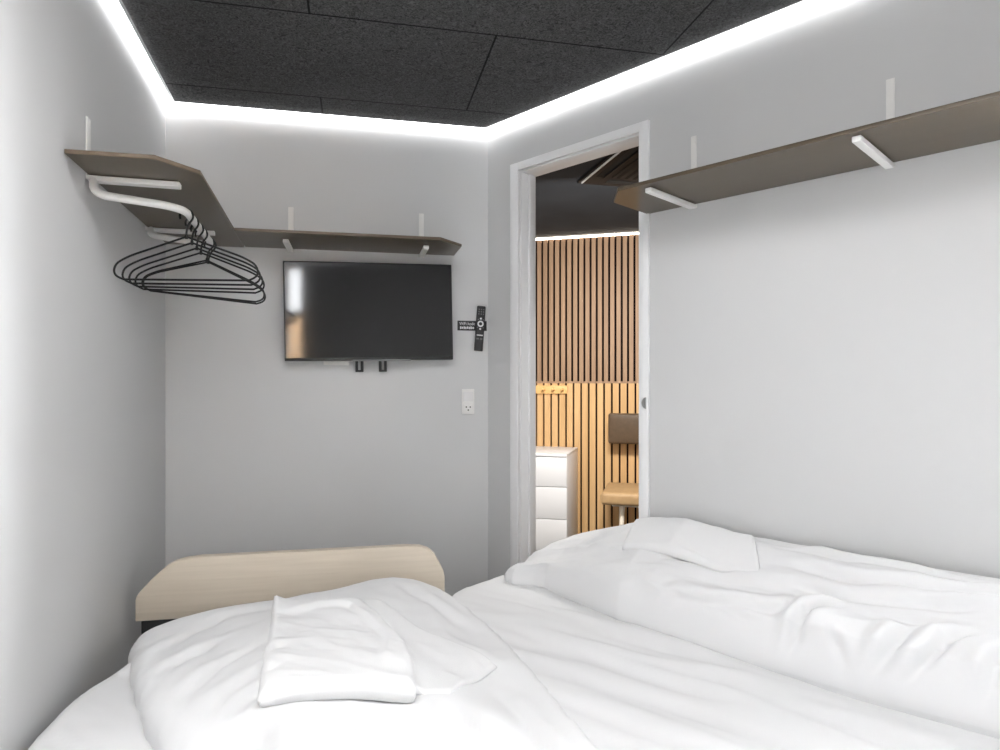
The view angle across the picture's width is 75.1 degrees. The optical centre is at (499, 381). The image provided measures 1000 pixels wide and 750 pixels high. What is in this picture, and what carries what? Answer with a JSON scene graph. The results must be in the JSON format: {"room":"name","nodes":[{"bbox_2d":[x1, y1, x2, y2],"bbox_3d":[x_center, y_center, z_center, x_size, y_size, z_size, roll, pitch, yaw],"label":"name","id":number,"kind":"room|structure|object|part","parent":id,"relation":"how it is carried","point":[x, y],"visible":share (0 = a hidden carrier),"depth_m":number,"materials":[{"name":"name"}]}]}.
{"room":"bedroom","nodes":[
{"label":"bedroom","id":0,"kind":"room"},
{"bbox_2d":[0,0,164,749],"bbox_3d":[-0.864,-0.010,0.743,0.090,2.420,3.901,0,0,-15],"label":"wall","id":1,"kind":"structure","parent":0,"point":[82,346],"depth_m":1.60,"materials":[{"name":"grey paint"}]},
{"bbox_2d":[86,116,180,189],"bbox_3d":[-0.972,-0.607,1.729,0.222,0.166,0.030,0,0,-15],"label":"shelf bracket","id":2,"kind":"object","parent":1,"relation":"attached to","point":[108,180],"visible":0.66,"depth_m":1.72,"materials":[{"name":"white metal"}]},
{"bbox_3d":[-1.077,-0.609,1.700,0.004,0.162,0.030,0,0,-15],"label":"wall plate","id":3,"kind":"part","parent":2,"relation":"part of","materials":[{"name":"white metal"}]},
{"bbox_3d":[-0.972,-0.532,1.729,0.222,0.016,0.030,0,0,-15],"label":"arm","id":4,"kind":"part","parent":2,"relation":"part of","materials":[{"name":"white metal"}]},
{"bbox_2d":[104,0,171,108],"bbox_3d":[-0.814,-1.079,0.789,0.029,0.020,3.647,0,0,-15],"label":"led strip","id":5,"kind":"object","parent":1,"relation":"attached to","point":[114,6],"visible":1,"depth_m":2.10,"materials":[{"name":"white plastic"}]},
{"bbox_2d":[64,149,243,246],"bbox_3d":[-1.028,-0.545,2.071,0.286,0.011,1.057,0,0,-15],"label":"wall shelf","id":6,"kind":"object","parent":1,"relation":"attached to","point":[195,194],"visible":0.79,"depth_m":1.82,"materials":[{"name":"brown laminate"}]},
{"bbox_2d":[89,177,212,246],"bbox_3d":[-1.034,-0.503,2.000,0.229,0.075,0.622,0,0,-15],"label":"rail","id":7,"kind":"object","parent":6,"relation":"attached to","point":[93,183],"visible":0.82,"depth_m":1.75,"materials":[{"name":"white metal"}]},
{"bbox_2d":[113,209,258,281],"bbox_3d":[-0.886,-0.388,1.837,0.402,0.204,0.009,0,0,-3],"label":"clothes hanger","id":8,"kind":"object","parent":7,"relation":"hanging from","point":[186,236],"visible":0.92,"depth_m":1.83,"materials":[{"name":"black metal"}]},
{"bbox_3d":[-0.886,-0.351,1.837,0.402,0.131,0.009,0,0,-3],"label":"frame","id":9,"kind":"part","parent":8,"relation":"part of","materials":[{"name":"black metal"}]},
{"bbox_2d":[121,217,260,285],"bbox_3d":[-0.908,-0.388,1.917,0.402,0.204,0.009,0,0,-3],"label":"clothes hanger","id":10,"kind":"object","parent":7,"relation":"hanging from","point":[198,222],"visible":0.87,"depth_m":1.91,"materials":[{"name":"black metal"}]},
{"bbox_3d":[-0.909,-0.351,1.917,0.402,0.131,0.009,0,0,-3],"label":"frame","id":11,"kind":"part","parent":10,"relation":"part of","materials":[{"name":"black metal"}]},
{"bbox_2d":[128,223,263,289],"bbox_3d":[-0.930,-0.388,1.994,0.402,0.204,0.009,1,0,-4],"label":"clothes hanger","id":12,"kind":"object","parent":7,"relation":"hanging from","point":[191,226],"visible":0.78,"depth_m":1.99,"materials":[{"name":"black metal"}]},
{"bbox_3d":[-0.931,-0.351,1.994,0.402,0.131,0.009,1,0,-4],"label":"frame","id":13,"kind":"part","parent":12,"relation":"part of","materials":[{"name":"black metal"}]},
{"bbox_2d":[134,228,264,293],"bbox_3d":[-0.952,-0.386,2.063,0.402,0.208,0.009,0,0,-4],"label":"clothes hanger","id":14,"kind":"object","parent":7,"relation":"hanging from","point":[206,237],"visible":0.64,"depth_m":2.06,"materials":[{"name":"black metal"}]},
{"bbox_3d":[-0.951,-0.351,2.063,0.402,0.131,0.009,1,0,-4],"label":"frame","id":15,"kind":"part","parent":14,"relation":"part of","materials":[{"name":"black metal"}]},
{"bbox_2d":[141,238,264,302],"bbox_3d":[-0.999,-0.380,2.192,0.400,0.220,0.009,0,0,-6],"label":"clothes hanger","id":16,"kind":"object","parent":7,"relation":"hanging from","point":[206,259],"visible":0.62,"depth_m":2.19,"materials":[{"name":"black metal"}]},
{"bbox_3d":[-0.995,-0.352,2.192,0.402,0.131,0.009,6,-1,-6],"label":"frame","id":17,"kind":"part","parent":16,"relation":"part of","materials":[{"name":"black metal"}]},
{"bbox_2d":[143,241,265,304],"bbox_3d":[-1.010,-0.379,2.225,0.400,0.222,0.009,0,0,-9],"label":"clothes hanger","id":18,"kind":"object","parent":7,"relation":"hanging from","point":[205,241],"visible":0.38,"depth_m":2.23,"materials":[{"name":"black metal"}]},
{"bbox_2d":[145,225,214,235],"bbox_3d":[-1.126,-0.607,2.294,0.222,0.166,0.021,0,0,-15],"label":"shelf bracket","id":19,"kind":"object","parent":1,"relation":"attached to","point":[156,230],"visible":0.43,"depth_m":2.28,"materials":[{"name":"white metal"}]},
{"bbox_2d":[165,84,487,595],"bbox_3d":[-0.713,-0.010,2.722,1.432,2.420,0.090,0,0,-12],"label":"wall","id":20,"kind":"structure","parent":0,"point":[264,451],"depth_m":2.67,"materials":[{"name":"grey paint"}]},
{"bbox_2d":[283,207,293,251],"bbox_3d":[-0.830,-0.618,2.548,0.021,0.186,0.200,0,0,-12],"label":"bracket","id":21,"kind":"object","parent":20,"relation":"attached to","point":[286,242],"visible":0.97,"depth_m":2.64,"materials":[{"name":"white metal"}]},
{"bbox_3d":[-0.830,-0.533,2.548,0.021,0.016,0.200,0,0,-12],"label":"arm","id":22,"kind":"part","parent":21,"relation":"part of","materials":[{"name":"white metal"}]},
{"bbox_3d":[-0.851,-0.620,2.644,0.021,0.182,0.004,0,0,-12],"label":"wall plate","id":23,"kind":"part","parent":21,"relation":"part of","materials":[{"name":"white metal"}]},
{"bbox_2d":[167,101,486,134],"bbox_3d":[-0.677,-1.079,2.667,1.286,0.020,0.029,0,0,-12],"label":"led strip","id":24,"kind":"object","parent":20,"relation":"attached to","point":[175,105],"visible":0.86,"depth_m":2.65,"materials":[{"name":"white plastic"}]},
{"bbox_2d":[324,361,349,364],"bbox_3d":[-0.655,-0.098,2.680,0.140,0.059,0.014,0,0,-12],"label":"cable box","id":25,"kind":"object","parent":20,"relation":"attached to","point":[325,362],"visible":0.21,"depth_m":2.67,"materials":[{"name":"white plastic"}]},
{"bbox_2d":[234,228,461,255],"bbox_3d":[-0.575,-0.546,2.550,0.846,0.011,0.295,0,0,-12],"label":"wall shelf","id":26,"kind":"object","parent":20,"relation":"attached to","point":[250,237],"visible":0.92,"depth_m":2.50,"materials":[{"name":"brown laminate"}]},
{"bbox_2d":[283,261,452,371],"bbox_3d":[-0.534,-0.264,2.677,0.673,0.444,0.073,-1,0,-13],"label":"television","id":27,"kind":"object","parent":20,"relation":"attached to","point":[334,311],"visible":1,"depth_m":2.64,"materials":[{"name":"black"}]},
{"bbox_3d":[-0.583,-0.233,2.680,0.033,0.385,0.014,-1,0,-13],"label":"mount rail","id":28,"kind":"part","parent":27,"relation":"part of","materials":[{"name":"black plastic"}]},
{"bbox_3d":[-0.490,-0.235,2.702,0.033,0.385,0.014,-1,0,-13],"label":"mount rail","id":29,"kind":"part","parent":27,"relation":"part of","materials":[{"name":"black plastic"}]},
{"bbox_2d":[419,214,428,257],"bbox_3d":[-0.313,-0.620,2.661,0.021,0.189,0.200,0,0,-12],"label":"bracket","id":30,"kind":"object","parent":20,"relation":"attached to","point":[425,248],"visible":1,"depth_m":2.75,"materials":[{"name":"white metal"}]},
{"bbox_3d":[-0.334,-0.622,2.757,0.021,0.185,0.004,0,0,-12],"label":"wall plate","id":31,"kind":"part","parent":30,"relation":"part of","materials":[{"name":"white metal"}]},
{"bbox_3d":[-0.313,-0.533,2.661,0.021,0.016,0.200,0,0,-12],"label":"arm","id":32,"kind":"part","parent":30,"relation":"part of","materials":[{"name":"white metal"}]},
{"bbox_2d":[462,389,473,413],"bbox_3d":[-0.137,0.084,2.795,0.054,0.108,0.012,0,0,-12],"label":"wall socket","id":33,"kind":"object","parent":20,"relation":"attached to","point":[467,394],"visible":1,"depth_m":2.79,"materials":[{"name":"white plastic"}]},
{"bbox_2d":[463,392,472,400],"bbox_3d":[-0.136,0.062,2.791,0.043,0.042,0.004,0,0,-12],"label":"switch","id":34,"kind":"object","parent":33,"relation":"attached to","point":[467,396],"depth_m":2.79,"materials":[{"name":"white plastic"}]},
{"bbox_2d":[457,321,486,330],"bbox_3d":[-0.120,-0.242,2.803,0.128,0.042,0.003,0,0,-12],"label":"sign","id":35,"kind":"object","parent":20,"relation":"attached to","point":[461,325],"visible":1,"depth_m":2.80,"materials":[{"name":"black plastic"}]},
{"bbox_2d":[474,306,485,350],"bbox_3d":[-0.087,-0.230,2.800,0.051,0.197,0.016,0,0,-12],"label":"remote control","id":36,"kind":"object","parent":20,"relation":"attached to","point":[480,317],"visible":1,"depth_m":2.79,"materials":[{"name":"black plastic"}]},
{"bbox_2d":[122,0,801,237],"bbox_3d":[0.968,-1.153,2.910,4.701,0.135,6.881,0,0,-12],"label":"ceiling","id":37,"kind":"structure","parent":0,"point":[472,63],"depth_m":2.15,"materials":[{"name":"black wood"}]},
{"bbox_2d":[577,146,638,186],"bbox_3d":[0.856,-1.085,3.281,0.720,0.030,0.720,0,0,-14],"label":"air conditioner","id":38,"kind":"object","parent":37,"relation":"attached to","point":[619,169],"visible":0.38,"depth_m":3.33,"materials":[{"name":"black"}]},
{"bbox_2d":[612,157,638,180],"bbox_3d":[0.856,-1.080,3.281,0.440,0.008,0.440,0,0,-14],"label":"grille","id":39,"kind":"object","parent":38,"relation":"attached to","point":[625,168],"depth_m":3.30,"materials":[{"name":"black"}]},
{"bbox_2d":[536,235,635,532],"bbox_3d":[1.289,-0.010,4.754,3.950,2.420,0.080,0,0,15],"label":"wall","id":40,"kind":"structure","parent":0,"point":[621,235],"depth_m":4.88,"materials":[{"name":"black fabric"}]},
{"bbox_2d":[536,232,638,239],"bbox_3d":[1.251,-1.091,4.708,3.600,0.011,0.025,0,0,15],"label":"led strip","id":41,"kind":"object","parent":40,"relation":"attached to","point":[634,233],"visible":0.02,"depth_m":4.86,"materials":[{"name":"white plastic"}]},
{"bbox_2d":[536,381,638,382],"bbox_3d":[1.250,0.003,4.704,3.600,0.015,0.036,0,0,15],"label":"trim","id":42,"kind":"structure","parent":40,"relation":"attached to","point":[536,381],"depth_m":4.85,"materials":[{"name":"brown wood"}]},
{"bbox_2d":[537,234,638,380],"bbox_3d":[1.256,-0.544,4.710,3.572,1.078,0.022,0,0,15],"label":"wall panel","id":43,"kind":"object","parent":40,"relation":"attached to","point":[631,237],"visible":0.23,"depth_m":4.88,"materials":[{"name":"brown wood"}]},
{"bbox_2d":[537,383,638,533],"bbox_3d":[1.271,0.605,4.700,3.634,1.190,0.035,0,0,15],"label":"wall panel","id":44,"kind":"object","parent":40,"relation":"attached to","point":[577,386],"visible":0.12,"depth_m":4.84,"materials":[{"name":"brown wood"}]},
{"bbox_2d":[536,385,566,393],"bbox_3d":[0.323,0.057,4.907,0.364,0.062,0.066,0,0,15],"label":"coat rack","id":45,"kind":"object","parent":44,"relation":"attached to","point":[540,389],"visible":0.59,"depth_m":4.90,"materials":[{"name":"brown wood"}]},
{"bbox_2d":[488,0,999,579],"bbox_3d":[0.719,-0.010,2.113,2.989,2.420,0.090,0,0,45],"label":"wall","id":46,"kind":"structure","parent":0,"point":[825,351],"depth_m":1.86,"materials":[{"name":"grey paint"}]},
{"bbox_2d":[510,120,649,566],"bbox_3d":[0.319,0.141,2.512,0.692,2.119,0.116,0,0,45],"label":"door frame","id":47,"kind":"structure","parent":46,"relation":"in","point":[523,174],"depth_m":2.69,"materials":[{"name":"white paint"}]},
{"bbox_3d":[0.498,0.073,2.251,0.018,0.040,0.002,0,0,45],"label":"strike plate","id":48,"kind":"part","parent":47,"relation":"part of","materials":[{"name":"silver metal"}]},
{"bbox_2d":[486,0,836,134],"bbox_3d":[0.803,-1.079,1.943,0.029,0.020,2.448,0,0,-45],"label":"led strip","id":49,"kind":"object","parent":46,"relation":"attached to","point":[805,6],"visible":1,"depth_m":2.16,"materials":[{"name":"white plastic"}]},
{"bbox_2d":[645,135,696,208],"bbox_3d":[0.538,-0.685,2.033,0.022,0.241,0.278,0,0,45],"label":"shelf bracket","id":50,"kind":"object","parent":46,"relation":"attached to","point":[652,191],"visible":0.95,"depth_m":2.07,"materials":[{"name":"white metal"}]},
{"bbox_3d":[0.538,-0.573,2.033,0.278,0.016,0.021,0,0,-45],"label":"arm","id":51,"kind":"part","parent":50,"relation":"part of","materials":[{"name":"white metal"}]},
{"bbox_3d":[0.635,-0.688,2.130,0.004,0.237,0.021,0,0,-45],"label":"wall plate","id":52,"kind":"part","parent":50,"relation":"part of","materials":[{"name":"white metal"}]},
{"bbox_2d":[614,91,999,213],"bbox_3d":[0.956,-0.587,1.593,1.560,0.011,0.301,0,0,45],"label":"wall shelf","id":53,"kind":"object","parent":46,"relation":"attached to","point":[976,120],"visible":1,"depth_m":1.67,"materials":[{"name":"brown laminate"}]},
{"bbox_2d":[852,78,894,168],"bbox_3d":[0.938,-0.685,1.628,0.022,0.241,0.285,0,0,45],"label":"shelf bracket","id":54,"kind":"object","parent":46,"relation":"attached to","point":[859,141],"visible":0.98,"depth_m":1.68,"materials":[{"name":"white metal"}]},
{"bbox_3d":[0.938,-0.573,1.628,0.285,0.016,0.021,0,0,-45],"label":"arm","id":55,"kind":"part","parent":54,"relation":"part of","materials":[{"name":"white metal"}]},
{"bbox_3d":[1.038,-0.688,1.728,0.021,0.237,0.004,0,0,45],"label":"wall plate","id":56,"kind":"part","parent":54,"relation":"part of","materials":[{"name":"white metal"}]},
{"bbox_3d":[1.000,1.230,2.100,6.400,0.060,8.200,0,0,0],"label":"floor","id":57,"kind":"structure","parent":0,"visible":0},
{"bbox_2d":[28,544,999,749],"bbox_3d":[-0.275,0.875,1.042,2.616,0.650,2.754,0,0,44],"label":"bed","id":58,"kind":"object","parent":57,"relation":"on","point":[626,686],"visible":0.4,"depth_m":1.58,"materials":[{"name":"white fabric"}]},
{"bbox_3d":[-0.662,0.920,2.122,0.925,0.360,0.028,0,0,-12],"label":"footboard panel","id":59,"kind":"part","parent":58,"relation":"part of","materials":[{"name":"black"}]},
{"bbox_3d":[-0.660,0.645,2.121,0.959,0.190,0.036,0,0,-12],"label":"footboard","id":60,"kind":"part","parent":58,"relation":"part of","materials":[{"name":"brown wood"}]},
{"bbox_2d":[128,577,598,749],"bbox_3d":[-0.183,0.696,1.278,0.901,0.161,1.760,0,0,-32],"label":"duvet","id":61,"kind":"object","parent":58,"relation":"on","point":[195,678],"visible":0.71,"depth_m":1.33,"materials":[{"name":"white fabric"}]},
{"bbox_2d":[257,595,415,706],"bbox_3d":[-0.392,0.613,1.552,0.316,0.070,0.608,0,0,-16],"label":"towel","id":62,"kind":"object","parent":61,"relation":"on","point":[336,648],"visible":1,"depth_m":1.39,"materials":[{"name":"white fabric"}]},
{"bbox_2d":[360,599,496,694],"bbox_3d":[-0.186,0.638,1.637,0.262,0.084,0.592,0,0,-23],"label":"towel","id":63,"kind":"object","parent":61,"relation":"on","point":[442,665],"visible":0.72,"depth_m":1.52,"materials":[{"name":"white fabric"}]},
{"bbox_2d":[504,521,999,738],"bbox_3d":[0.780,0.590,1.736,0.322,0.286,2.011,0,0,-45],"label":"duvet","id":64,"kind":"object","parent":58,"relation":"on","point":[910,638],"visible":0.92,"depth_m":1.60,"materials":[{"name":"white fabric"}]},
{"bbox_2d":[622,517,759,570],"bbox_3d":[0.586,0.487,1.980,0.127,0.113,0.494,0,0,-43],"label":"towel","id":65,"kind":"object","parent":64,"relation":"on","point":[716,548],"visible":0.96,"depth_m":1.95,"materials":[{"name":"white fabric"}]},
{"bbox_2d":[536,446,577,550],"bbox_3d":[0.130,0.844,4.727,0.800,0.712,0.500,0,0,15],"label":"dresser","id":66,"kind":"object","parent":57,"relation":"on","point":[556,467],"visible":0.38,"depth_m":4.42,"materials":[{"name":"white wood"}]},
{"bbox_3d":[0.067,0.610,4.495,0.798,0.198,0.018,0,0,15],"label":"drawer","id":67,"kind":"part","parent":66,"relation":"part of","materials":[{"name":"white wood"}]},
{"bbox_3d":[0.067,0.821,4.495,0.798,0.215,0.018,0,0,15],"label":"drawer","id":68,"kind":"part","parent":66,"relation":"part of","materials":[{"name":"white wood"}]},
{"bbox_3d":[0.067,1.038,4.495,0.798,0.213,0.018,0,0,15],"label":"drawer","id":69,"kind":"part","parent":66,"relation":"part of","materials":[{"name":"white wood"}]},
{"bbox_2d":[601,413,638,524],"bbox_3d":[0.939,0.713,4.446,0.448,0.975,0.500,0,0,15],"label":"dining chair","id":70,"kind":"object","parent":57,"relation":"on","point":[623,428],"visible":0.36,"depth_m":4.61,"materials":[{"name":"beige leather"}]},
{"bbox_3d":[0.936,0.761,4.434,0.448,0.094,0.475,0,0,15],"label":"seat","id":71,"kind":"part","parent":70,"relation":"part of","materials":[{"name":"beige leather"}]},
{"bbox_3d":[0.804,1.002,4.303,0.044,0.395,0.070,0,0,15],"label":"leg","id":72,"kind":"part","parent":70,"relation":"part of","materials":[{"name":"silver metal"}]},
{"bbox_3d":[0.994,0.334,4.632,0.440,0.218,0.053,0,0,15],"label":"backrest","id":73,"kind":"part","parent":70,"relation":"part of","materials":[{"name":"brown leather"}]}
]}

